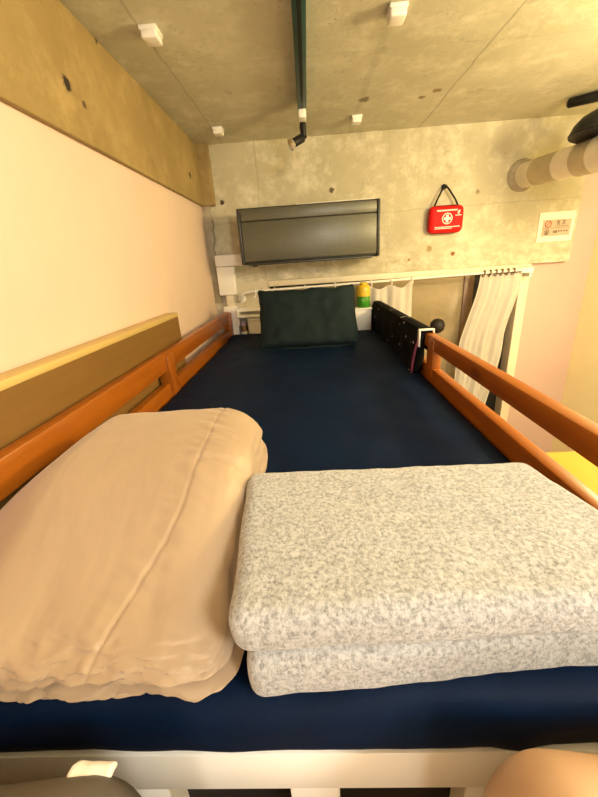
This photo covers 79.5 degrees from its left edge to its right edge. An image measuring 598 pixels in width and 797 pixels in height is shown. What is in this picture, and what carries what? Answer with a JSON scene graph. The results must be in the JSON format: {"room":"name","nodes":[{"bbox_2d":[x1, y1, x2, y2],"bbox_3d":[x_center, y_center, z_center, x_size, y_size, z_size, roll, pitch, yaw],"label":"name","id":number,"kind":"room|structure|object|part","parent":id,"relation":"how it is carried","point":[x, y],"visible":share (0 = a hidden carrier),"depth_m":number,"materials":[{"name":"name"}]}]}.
{"room":"dormitory","nodes":[
{"label":"dormitory","id":0,"kind":"room"},
{"bbox_2d":[0,101,220,372],"bbox_3d":[-0.632,0.555,0.379,0.100,2.577,4.888,-3,21,2],"label":"wall","id":1,"kind":"structure","parent":0,"point":[92,247],"depth_m":1.00,"materials":[{"name":"beige paint"}]},
{"bbox_2d":[0,0,203,205],"bbox_3d":[-0.645,-0.474,-0.091,0.019,0.322,4.740,-3,21,2],"label":"beam","id":2,"kind":"structure","parent":1,"relation":"attached to","point":[54,71],"depth_m":1.02,"materials":[{"name":"concrete"}]},
{"bbox_3d":[0.331,0.784,-0.260,1.800,0.060,1.370,-3,21,2],"label":"trim","id":3,"kind":"structure","parent":1,"relation":"attached to","visible":0},
{"bbox_2d":[0,775,140,796],"bbox_3d":[-0.301,0.441,0.292,0.395,0.274,0.125,-3,21,2],"label":"cushion","id":4,"kind":"object","parent":3,"relation":"on","point":[91,785],"visible":1,"depth_m":0.29,"materials":[{"name":"grey fabric"}]},
{"bbox_2d":[66,760,116,777],"bbox_3d":[-0.173,0.328,0.257,0.042,0.022,0.110,-3,21,2],"label":"cloth","id":5,"kind":"object","parent":4,"relation":"on","point":[83,767],"visible":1,"depth_m":0.30,"materials":[{"name":"white fabric"}]},
{"bbox_2d":[482,748,597,796],"bbox_3d":[0.305,0.401,0.269,0.335,0.288,0.135,-3,21,2],"label":"cushion","id":6,"kind":"object","parent":3,"relation":"on","point":[533,772],"visible":1,"depth_m":0.26,"materials":[{"name":"beige fabric"}]},
{"bbox_2d":[60,0,597,144],"bbox_3d":[0.561,-0.761,-0.148,2.660,0.100,5.088,-3,21,2],"label":"ceiling","id":7,"kind":"structure","parent":0,"point":[228,64],"depth_m":1.32,"materials":[{"name":"concrete"}]},
{"bbox_2d":[138,23,162,46],"bbox_3d":[-0.443,-1.088,1.078,0.053,0.030,0.061,-3,21,2],"label":"ceiling box","id":8,"kind":"object","parent":7,"relation":"attached to","point":[151,34],"visible":1,"depth_m":1.06,"materials":[{"name":"white plastic"}]},
{"bbox_3d":[-0.443,-1.096,1.075,0.053,0.012,0.061,-3,21,2],"label":"plate","id":9,"kind":"part","parent":8,"relation":"part of","materials":[{"name":"white plastic"}]},
{"bbox_2d":[212,126,223,136],"bbox_3d":[-0.420,-1.390,1.872,0.053,0.030,0.061,-3,21,2],"label":"ceiling box","id":10,"kind":"object","parent":7,"relation":"attached to","point":[218,131],"visible":1,"depth_m":1.85,"materials":[{"name":"white plastic"}]},
{"bbox_3d":[-0.421,-1.398,1.869,0.053,0.012,0.061,-3,21,2],"label":"plate","id":11,"kind":"part","parent":10,"relation":"part of","materials":[{"name":"white plastic"}]},
{"bbox_2d":[291,0,305,109],"bbox_3d":[-0.003,-1.035,0.873,0.040,0.038,1.668,-3,21,2],"label":"track","id":12,"kind":"object","parent":7,"relation":"attached to","point":[298,7],"visible":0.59,"depth_m":1.14,"materials":[{"name":"black plastic"}]},
{"bbox_2d":[287,108,306,150],"bbox_3d":[-0.011,-1.241,1.673,0.094,0.146,0.098,-3,21,2],"label":"spotlight","id":13,"kind":"object","parent":12,"relation":"attached to","point":[299,139],"visible":1,"depth_m":1.68,"materials":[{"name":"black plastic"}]},
{"bbox_3d":[0.019,-1.266,1.691,0.032,0.075,0.044,-3,21,2],"label":"arm","id":14,"kind":"part","parent":13,"relation":"part of","materials":[{"name":"black plastic"}]},
{"bbox_2d":[351,114,361,124],"bbox_3d":[0.294,-1.427,1.843,0.053,0.030,0.061,-3,21,2],"label":"ceiling box","id":15,"kind":"object","parent":7,"relation":"attached to","point":[355,119],"visible":1,"depth_m":1.82,"materials":[{"name":"white plastic"}]},
{"bbox_3d":[0.294,-1.435,1.839,0.053,0.012,0.061,-3,21,2],"label":"plate","id":16,"kind":"part","parent":15,"relation":"part of","materials":[{"name":"white plastic"}]},
{"bbox_2d":[386,1,408,26],"bbox_3d":[0.288,-1.129,1.057,0.053,0.030,0.061,-3,21,2],"label":"ceiling box","id":17,"kind":"object","parent":7,"relation":"attached to","point":[397,11],"visible":1,"depth_m":1.04,"materials":[{"name":"white plastic"}]},
{"bbox_2d":[566,90,597,107],"bbox_3d":[1.564,-1.401,1.594,0.628,0.063,0.056,16,28,41],"label":"ceiling bar","id":18,"kind":"object","parent":7,"relation":"attached to","point":[592,97],"visible":1,"depth_m":1.75,"materials":[{"name":"black plastic"}]},
{"bbox_2d":[567,109,597,143],"bbox_3d":[1.347,-1.266,1.544,0.285,0.253,0.286,-3,21,2],"label":"pendant lamp","id":19,"kind":"object","parent":7,"relation":"hanging from","point":[586,128],"visible":0.86,"depth_m":1.56,"materials":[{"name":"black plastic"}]},
{"bbox_3d":[1.351,-1.204,1.567,0.279,0.113,0.280,-3,21,2],"label":"lamp shade","id":20,"kind":"part","parent":19,"relation":"part of","materials":[{"name":"black plastic"}]},
{"bbox_2d":[208,114,586,333],"bbox_3d":[0.612,-0.365,2.585,2.293,2.577,0.140,-3,21,2],"label":"wall","id":21,"kind":"structure","parent":0,"point":[407,169],"depth_m":2.17,"materials":[{"name":"concrete"}]},
{"bbox_2d":[195,143,215,206],"bbox_3d":[-0.564,-1.327,2.144,0.084,0.322,0.048,-3,21,2],"label":"trim","id":22,"kind":"structure","parent":21,"relation":"attached to","point":[202,149],"depth_m":2.12,"materials":[{"name":"concrete"}]},
{"bbox_2d":[202,206,222,302],"bbox_3d":[-0.551,-0.913,2.311,0.069,0.580,0.030,-3,21,2],"label":"trim","id":23,"kind":"structure","parent":21,"relation":"attached to","point":[208,220],"depth_m":2.28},
{"bbox_2d":[214,254,242,334],"bbox_3d":[-0.415,-0.593,2.412,0.199,0.695,0.062,-3,21,2],"label":"pipe cover","id":24,"kind":"object","parent":21,"relation":"attached to","point":[227,281],"visible":0.77,"depth_m":2.32,"materials":[{"name":"white plastic"}]},
{"bbox_2d":[238,295,245,302],"bbox_3d":[-0.380,-0.667,2.405,0.052,0.052,0.021,-3,21,2],"label":"switch","id":25,"kind":"object","parent":21,"relation":"attached to","point":[243,299],"visible":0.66,"depth_m":2.40,"materials":[{"name":"white plastic"}]},
{"bbox_2d":[236,306,259,325],"bbox_3d":[-0.144,-0.563,2.400,0.528,0.112,0.095,-3,21,2],"label":"wall shelf","id":26,"kind":"object","parent":21,"relation":"attached to","point":[239,310],"visible":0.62,"depth_m":2.38,"materials":[{"name":"white plastic"}]},
{"bbox_3d":[-0.146,-0.609,2.400,0.528,0.025,0.062,-3,21,2],"label":"rail","id":27,"kind":"part","parent":26,"relation":"part of","materials":[{"name":"white plastic"}]},
{"bbox_2d":[247,317,260,333],"bbox_3d":[-0.226,-0.419,2.457,0.220,0.274,0.084,-3,21,2],"label":"storage box","id":28,"kind":"object","parent":21,"relation":"attached to","point":[254,325],"visible":0.25,"depth_m":2.39,"materials":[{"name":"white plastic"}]},
{"bbox_3d":[-0.234,-0.538,2.412,0.220,0.019,0.084,-3,21,2],"label":"box lid","id":29,"kind":"part","parent":28,"relation":"part of","materials":[{"name":"beige cardboard"}]},
{"bbox_2d":[236,198,380,266],"bbox_3d":[0.061,-0.994,2.151,0.813,0.343,0.244,-3,21,2],"label":"air conditioner","id":30,"kind":"object","parent":21,"relation":"attached to","point":[341,229],"visible":1,"depth_m":2.04,"materials":[{"name":"grey plastic"}]},
{"bbox_3d":[0.059,-0.921,2.065,0.766,0.212,0.024,-3,21,2],"label":"panel","id":31,"kind":"part","parent":30,"relation":"part of","materials":[{"name":"grey metal"}]},
{"bbox_3d":[0.220,-1.186,2.194,0.480,0.035,0.022,-3,21,2],"label":"mounting plate","id":32,"kind":"part","parent":30,"relation":"part of","materials":[{"name":"white metal"}]},
{"bbox_2d":[239,266,533,301],"bbox_3d":[0.530,-0.734,2.320,1.859,0.108,0.095,-3,21,2],"label":"curtain rod","id":33,"kind":"object","parent":21,"relation":"attached to","point":[527,271],"visible":0.97,"depth_m":2.26,"materials":[{"name":"white plastic"}]},
{"bbox_2d":[370,276,412,316],"bbox_3d":[0.606,-0.487,2.378,0.292,0.598,0.052,-3,21,2],"label":"curtain","id":34,"kind":"object","parent":33,"relation":"hanging from","point":[398,298],"visible":0.28,"depth_m":2.32,"materials":[{"name":"white fabric"}]},
{"bbox_2d":[454,268,521,403],"bbox_3d":[1.257,-0.253,2.450,0.360,1.189,0.049,-3,21,2],"label":"curtain","id":35,"kind":"object","parent":33,"relation":"hanging from","point":[482,336],"visible":0.68,"depth_m":2.36,"materials":[{"name":"white fabric"}]},
{"bbox_2d":[268,264,531,421],"bbox_3d":[0.682,-0.236,2.595,1.690,1.280,0.170,-3,21,2],"label":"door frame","id":36,"kind":"structure","parent":21,"relation":"in","point":[448,299],"depth_m":2.43,"materials":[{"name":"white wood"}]},
{"bbox_3d":[0.495,-0.232,2.616,1.275,1.180,0.008,-3,21,2],"label":"pane","id":37,"kind":"part","parent":36,"relation":"part of","materials":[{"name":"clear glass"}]},
{"bbox_2d":[507,158,530,191],"bbox_3d":[1.323,-1.321,2.125,0.176,0.176,0.012,-3,21,2],"label":"trim","id":38,"kind":"structure","parent":21,"relation":"attached to","point":[511,173],"depth_m":2.13,"materials":[{"name":"beige plastic"}]},
{"bbox_2d":[535,210,576,242],"bbox_3d":[1.586,-1.060,2.219,0.214,0.168,0.010,-3,21,2],"label":"placard","id":39,"kind":"object","parent":21,"relation":"attached to","point":[552,226],"visible":1,"depth_m":2.22},
{"bbox_3d":[1.588,-1.055,2.219,0.170,0.092,0.002,-3,21,2],"label":"printed panel","id":40,"kind":"part","parent":39,"relation":"part of","materials":[{"name":"white paper"}]},
{"bbox_2d":[542,225,570,232],"bbox_3d":[1.589,-1.046,2.222,0.170,0.040,0.002,-3,21,2],"label":"print","id":41,"kind":"object","parent":39,"relation":"attached to","point":[545,228],"depth_m":2.22},
{"bbox_2d":[514,135,597,187],"bbox_3d":[1.361,-1.124,1.683,0.163,0.192,1.008,-4,21,-1],"label":"duct pipe","id":42,"kind":"object","parent":21,"relation":"attached to","point":[580,159],"visible":1,"depth_m":1.78,"materials":[{"name":"beige plastic"}]},
{"bbox_3d":[-0.366,-0.418,2.464,0.028,0.016,0.087,-3,21,2],"label":"trim","id":43,"kind":"structure","parent":21,"relation":"attached to","visible":0},
{"bbox_2d":[241,321,248,333],"bbox_3d":[-0.369,-0.468,2.430,0.049,0.103,0.049,-3,21,2],"label":"jar","id":44,"kind":"object","parent":43,"relation":"on","point":[244,329],"visible":0.72,"depth_m":2.41,"materials":[{"name":"glass"}]},
{"bbox_3d":[0.869,-1.262,2.136,0.030,0.031,0.050,-3,21,2],"label":"wall hook","id":45,"kind":"object","parent":21,"relation":"attached to","visible":0},
{"bbox_2d":[427,185,463,233],"bbox_3d":[0.888,-1.140,2.173,0.212,0.263,0.057,-3,21,2],"label":"first aid kit","id":46,"kind":"object","parent":45,"relation":"hanging from","point":[442,219],"visible":1,"depth_m":2.17,"materials":[{"name":"red fabric"}]},
{"bbox_2d":[507,174,597,452],"bbox_3d":[1.720,-0.431,2.560,0.405,2.577,0.095,-3,21,2],"label":"wall","id":47,"kind":"structure","parent":0,"point":[555,292],"depth_m":2.46,"materials":[{"name":"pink paint"}]},
{"bbox_2d":[551,228,597,451],"bbox_3d":[1.923,0.415,0.291,0.100,2.577,4.928,-3,21,2],"label":"wall","id":48,"kind":"structure","parent":0,"point":[580,392],"depth_m":2.41,"materials":[{"name":"yellow paint"}]},
{"bbox_3d":[0.731,1.720,0.845,2.660,0.100,5.188,-3,21,2],"label":"floor","id":49,"kind":"structure","parent":0,"visible":0},
{"bbox_2d":[0,312,597,796],"bbox_3d":[0.047,0.544,1.634,1.049,1.624,2.190,-3,21,2],"label":"bed","id":50,"kind":"object","parent":49,"relation":"on","point":[445,772],"visible":0.29,"depth_m":0.50,"materials":[{"name":"brown wood"}]},
{"bbox_2d":[0,312,185,509],"bbox_3d":[-0.555,0.145,0.803,0.051,0.432,1.775,-3,21,2],"label":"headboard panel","id":51,"kind":"object","parent":50,"relation":"attached to","point":[33,393],"visible":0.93,"depth_m":0.87,"materials":[{"name":"brown wood"}]},
{"bbox_3d":[-0.498,-0.161,1.389,0.032,0.067,2.170,-3,21,2],"label":"guard rail","id":52,"kind":"part","parent":50,"relation":"part of","materials":[{"name":"brown wood"}]},
{"bbox_3d":[-0.485,-0.016,1.381,0.046,0.315,0.062,-3,21,2],"label":"guard post","id":53,"kind":"part","parent":50,"relation":"part of","materials":[{"name":"brown wood"}]},
{"bbox_3d":[-0.486,0.012,1.454,0.032,0.211,2.170,-3,21,2],"label":"guard rail","id":54,"kind":"part","parent":50,"relation":"part of","materials":[{"name":"brown wood"}]},
{"bbox_3d":[-0.463,-0.413,2.417,0.046,0.320,0.062,-3,21,2],"label":"guard post","id":55,"kind":"part","parent":50,"relation":"part of","materials":[{"name":"brown wood"}]},
{"bbox_2d":[0,329,597,751],"bbox_3d":[0.007,-0.016,1.396,0.965,0.120,2.158,-3,21,2],"label":"mattress","id":56,"kind":"object","parent":50,"relation":"on","point":[359,406],"visible":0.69,"depth_m":0.40,"materials":[{"name":"blue fabric"}]},
{"bbox_2d":[0,408,267,703],"bbox_3d":[-0.279,0.173,0.582,0.434,0.165,0.494,-3,21,2],"label":"pillow","id":57,"kind":"object","parent":56,"relation":"on","point":[118,558],"visible":0.93,"depth_m":0.46,"materials":[{"name":"beige fabric"}]},
{"bbox_2d":[258,284,357,349],"bbox_3d":[0.043,-0.438,1.957,0.538,0.314,0.235,-3,21,2],"label":"pillow","id":58,"kind":"object","parent":56,"relation":"on","point":[312,317],"visible":0.98,"depth_m":1.90,"materials":[{"name":"green fabric"}]},
{"bbox_2d":[355,307,371,329],"bbox_3d":[0.394,-0.511,2.296,0.132,0.139,0.088,-3,21,2],"label":"storage box","id":59,"kind":"object","parent":56,"relation":"on","point":[363,315],"visible":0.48,"depth_m":2.26,"materials":[{"name":"white plastic"}]},
{"bbox_2d":[357,282,369,307],"bbox_3d":[0.403,-0.647,2.243,0.082,0.151,0.084,-3,21,2],"label":"bottle","id":60,"kind":"object","parent":59,"relation":"on","point":[363,290],"visible":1,"depth_m":2.21,"materials":[{"name":"green plastic"}]},
{"bbox_3d":[0.390,-0.570,2.273,0.132,0.012,0.088,-3,21,2],"label":"box lid","id":61,"kind":"part","parent":59,"relation":"part of","materials":[{"name":"white plastic"}]},
{"bbox_2d":[228,462,597,696],"bbox_3d":[0.163,0.207,0.471,0.494,0.124,0.270,-3,21,2],"label":"blanket","id":62,"kind":"object","parent":56,"relation":"on","point":[380,577],"visible":1,"depth_m":0.37,"materials":[{"name":"grey fabric"}]},
{"bbox_3d":[-0.009,0.439,0.436,1.020,0.073,0.022,-3,21,2],"label":"foot panel","id":63,"kind":"part","parent":50,"relation":"part of","materials":[{"name":"white paint"}]},
{"bbox_2d":[371,301,434,372],"bbox_3d":[0.470,-0.346,1.864,0.110,0.213,1.081,-3,21,2],"label":"organizer","id":64,"kind":"object","parent":50,"relation":"hanging from","point":[402,332],"visible":0.77,"depth_m":1.60,"materials":[{"name":"black fabric"}]},
{"bbox_3d":[0.496,-0.067,1.340,0.033,0.315,0.062,-3,21,2],"label":"guard post","id":65,"kind":"part","parent":50,"relation":"part of","materials":[{"name":"brown wood"}]},
{"bbox_2d":[430,318,444,334],"bbox_3d":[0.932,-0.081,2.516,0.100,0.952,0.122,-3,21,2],"label":"knob","id":66,"kind":"object","parent":50,"relation":"attached to","point":[438,324],"visible":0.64,"depth_m":2.32,"materials":[{"name":"grey metal"}]},
{"bbox_3d":[0.504,-0.040,1.413,0.032,0.211,2.170,-3,21,2],"label":"guard rail","id":67,"kind":"part","parent":50,"relation":"part of","materials":[{"name":"brown wood"}]},
{"bbox_3d":[0.492,-0.220,1.345,0.032,0.050,2.170,-3,21,2],"label":"guard rail","id":68,"kind":"part","parent":50,"relation":"part of","materials":[{"name":"brown wood"}]},
{"bbox_2d":[546,451,597,494],"bbox_3d":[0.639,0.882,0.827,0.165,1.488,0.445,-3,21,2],"label":"table","id":69,"kind":"object","parent":49,"relation":"on","point":[577,465],"visible":0.02,"depth_m":0.71,"materials":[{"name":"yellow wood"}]}
]}

